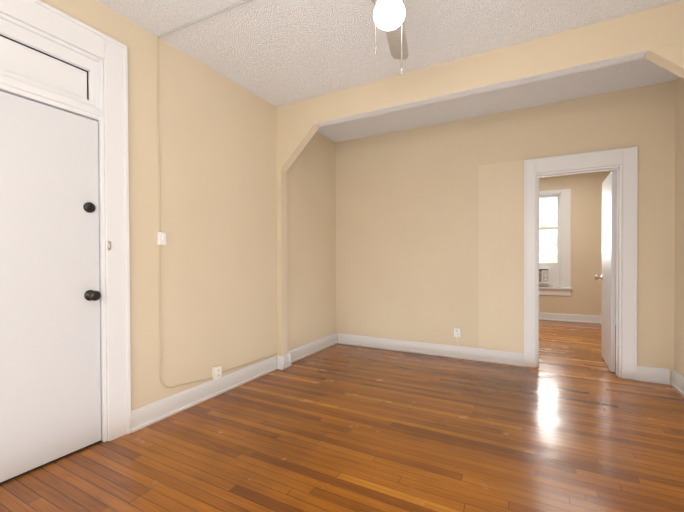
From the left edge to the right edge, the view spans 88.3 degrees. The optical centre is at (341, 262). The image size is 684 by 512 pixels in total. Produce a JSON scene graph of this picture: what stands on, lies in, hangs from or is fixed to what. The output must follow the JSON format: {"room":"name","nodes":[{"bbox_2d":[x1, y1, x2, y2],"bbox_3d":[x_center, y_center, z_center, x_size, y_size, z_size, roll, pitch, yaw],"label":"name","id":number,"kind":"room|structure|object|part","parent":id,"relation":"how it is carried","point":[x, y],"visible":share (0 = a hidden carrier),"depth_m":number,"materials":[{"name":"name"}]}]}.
{"room":"empty living room","nodes":[
{"label":"empty living room","id":0,"kind":"room"},
{"bbox_2d":[3,0,335,440],"bbox_3d":[-1.435,-0.249,2.470,0.120,2.756,5.726,0,1,28],"label":"wall","id":1,"kind":"structure","parent":0,"point":[217,134],"depth_m":2.93,"materials":[{"name":"beige paint"}]},
{"bbox_2d":[0,91,110,482],"bbox_3d":[-1.700,0.121,1.852,0.113,2.006,0.907,0,1,28],"label":"entry door","id":2,"kind":"structure","parent":1,"relation":"in","point":[50,380],"depth_m":1.98,"materials":[{"name":"white paint"}]},
{"bbox_3d":[-1.502,-0.071,2.181,0.075,0.604,0.136,0,1,28],"label":"knob","id":3,"kind":"part","parent":2,"relation":"part of","materials":[{"name":"black"}]},
{"bbox_2d":[0,0,130,484],"bbox_3d":[-1.749,-0.143,1.854,0.148,2.558,1.170,0,1,28],"label":"door frame","id":4,"kind":"structure","parent":1,"relation":"attached to","point":[41,66],"depth_m":2.21,"materials":[{"name":"white paint"}]},
{"bbox_2d":[157,232,165,244],"bbox_3d":[-1.297,-0.177,2.551,0.046,0.090,0.052,0,1,28],"label":"light switch","id":5,"kind":"object","parent":1,"relation":"attached to","point":[161,236],"visible":1,"depth_m":2.54,"materials":[{"name":"white plastic"}]},
{"bbox_2d":[157,37,276,387],"bbox_3d":[-1.007,-0.329,3.128,0.010,2.606,1.333,0,1,28],"label":"cable","id":6,"kind":"object","parent":1,"relation":"attached to","point":[163,384],"visible":0.94,"depth_m":2.55,"materials":[{"name":"beige plastic"}]},
{"bbox_3d":[-1.321,-0.924,2.543,0.010,1.401,0.016,0,1,28],"label":"cord","id":7,"kind":"part","parent":6,"relation":"part of","materials":[{"name":"beige plastic"}]},
{"bbox_3d":[-0.872,0.956,3.385,0.010,0.030,0.780,0,1,28],"label":"cord","id":8,"kind":"part","parent":6,"relation":"part of","materials":[{"name":"beige plastic"}]},
{"bbox_2d":[212,365,221,379],"bbox_3d":[-1.063,0.932,3.002,0.034,0.100,0.070,0,1,28],"label":"outlet","id":9,"kind":"object","parent":1,"relation":"attached to","point":[216,372],"visible":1,"depth_m":2.98,"materials":[{"name":"white plastic"}]},
{"bbox_2d":[131,333,683,432],"bbox_3d":[0.146,1.064,1.570,3.520,0.135,5.606,0,1,28],"label":"baseboard","id":10,"kind":"structure","parent":1,"relation":"attached to","point":[151,413],"depth_m":3.03,"materials":[{"name":"white paint"}]},
{"bbox_2d":[0,320,683,511],"bbox_3d":[1.425,1.165,2.811,5.000,0.100,9.400,0,1,28],"label":"floor","id":11,"kind":"structure","parent":0,"point":[571,422],"depth_m":2.17,"materials":[{"name":"brown wood"}]},
{"bbox_2d":[276,169,287,355],"bbox_3d":[0.885,0.067,2.945,3.520,2.096,0.100,0,1,28],"label":"pilaster","id":12,"kind":"object","parent":11,"relation":"on","point":[281,207],"visible":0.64,"depth_m":3.73,"materials":[{"name":"beige paint"}]},
{"bbox_2d":[96,0,682,141],"bbox_3d":[0.135,-1.674,1.543,3.760,0.100,5.846,0,1,28],"label":"ceiling","id":13,"kind":"structure","parent":0,"point":[276,53],"depth_m":2.62,"materials":[{"name":"white paint"}]},
{"bbox_2d":[158,0,250,37],"bbox_3d":[-0.575,-1.622,2.160,1.666,0.010,0.055,0,1,28],"label":"cable","id":14,"kind":"object","parent":13,"relation":"attached to","point":[216,13],"visible":1,"depth_m":2.33,"materials":[{"name":"grey plastic"}]},
{"bbox_2d":[371,0,407,75],"bbox_3d":[0.318,-1.274,1.757,0.998,0.706,0.985,0,1,28],"label":"ceiling fan","id":15,"kind":"object","parent":13,"relation":"hanging from","point":[388,16],"visible":1,"depth_m":1.71,"materials":[{"name":"silver metal"}]},
{"bbox_3d":[0.230,-1.214,1.721,0.156,0.128,0.156,0,1,28],"label":"lamp shade","id":16,"kind":"part","parent":15,"relation":"part of","materials":[{"name":"white glass"}]},
{"bbox_2d":[276,0,683,170],"bbox_3d":[0.879,-1.310,2.931,3.520,0.661,0.100,0,1,28],"label":"beam","id":17,"kind":"structure","parent":0,"point":[655,35],"depth_m":2.70,"materials":[{"name":"beige paint"}]},
{"bbox_2d":[335,80,675,381],"bbox_3d":[1.546,-0.276,4.049,3.640,2.756,0.126,0,1,28],"label":"wall","id":18,"kind":"structure","parent":0,"point":[429,233],"depth_m":4.01,"materials":[{"name":"beige paint"}]},
{"bbox_2d":[454,328,460,336],"bbox_3d":[1.333,0.807,4.083,0.072,0.100,0.050,0,1,28],"label":"outlet","id":19,"kind":"object","parent":18,"relation":"attached to","point":[457,332],"visible":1,"depth_m":4.08,"materials":[{"name":"white plastic"}]},
{"bbox_3d":[1.745,-0.065,3.876,0.455,2.065,0.006,0,1,28],"label":"panel","id":20,"kind":"part","parent":18,"relation":"part of","materials":[{"name":"paint"}]},
{"bbox_2d":[337,333,669,384],"bbox_3d":[1.463,1.035,4.025,3.452,0.135,0.034,0,1,28],"label":"baseboard","id":21,"kind":"structure","parent":18,"relation":"attached to","point":[653,375],"depth_m":4.09,"materials":[{"name":"white paint"}]},
{"bbox_2d":[524,146,637,379],"bbox_3d":[2.390,0.005,3.598,0.945,2.195,0.164,0,1,28],"label":"door frame","id":22,"kind":"structure","parent":18,"relation":"attached to","point":[626,270],"depth_m":3.43,"materials":[{"name":"white paint"}]},
{"bbox_2d":[595,171,615,371],"bbox_3d":[2.885,0.083,3.812,0.181,2.015,0.656,0,1,28],"label":"room door","id":23,"kind":"structure","parent":18,"relation":"in","point":[608,276],"depth_m":3.68,"materials":[{"name":"white paint"}]},
{"bbox_3d":[3.010,0.166,4.044,0.181,0.064,0.065,0,1,28],"label":"knob","id":24,"kind":"part","parent":23,"relation":"part of","materials":[{"name":"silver metal"}]},
{"bbox_2d":[539,170,616,316],"bbox_3d":[3.839,-0.311,6.673,4.000,2.756,0.120,0,1,28],"label":"wall","id":25,"kind":"structure","parent":0,"point":[585,298],"depth_m":6.34,"materials":[{"name":"beige paint"}]},
{"bbox_2d":[539,189,571,295],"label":"room window","id":26,"kind":"structure","parent":25,"relation":"in","point":[560,277],"depth_m":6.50,"materials":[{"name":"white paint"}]},
{"bbox_2d":[539,268,549,283],"bbox_3d":[3.712,0.238,6.793,0.493,0.283,0.400,0,1,28],"label":"air conditioner unit","id":27,"kind":"object","parent":26,"relation":"attached to","point":[544,275],"visible":0.52,"depth_m":6.55,"materials":[{"name":"white plastic"}]},
{"bbox_2d":[539,312,615,324],"bbox_3d":[3.807,1.000,6.619,4.000,0.135,0.034,0,1,28],"label":"baseboard","id":28,"kind":"structure","parent":25,"relation":"attached to","point":[572,317],"depth_m":6.40,"materials":[{"name":"white paint"}]},
{"bbox_2d":[674,77,683,376],"bbox_3d":[1.745,-0.244,0.697,0.120,2.756,5.606,0,1,28],"label":"wall","id":29,"kind":"structure","parent":0,"point":[679,267],"depth_m":3.10,"materials":[{"name":"beige paint"}]}
]}

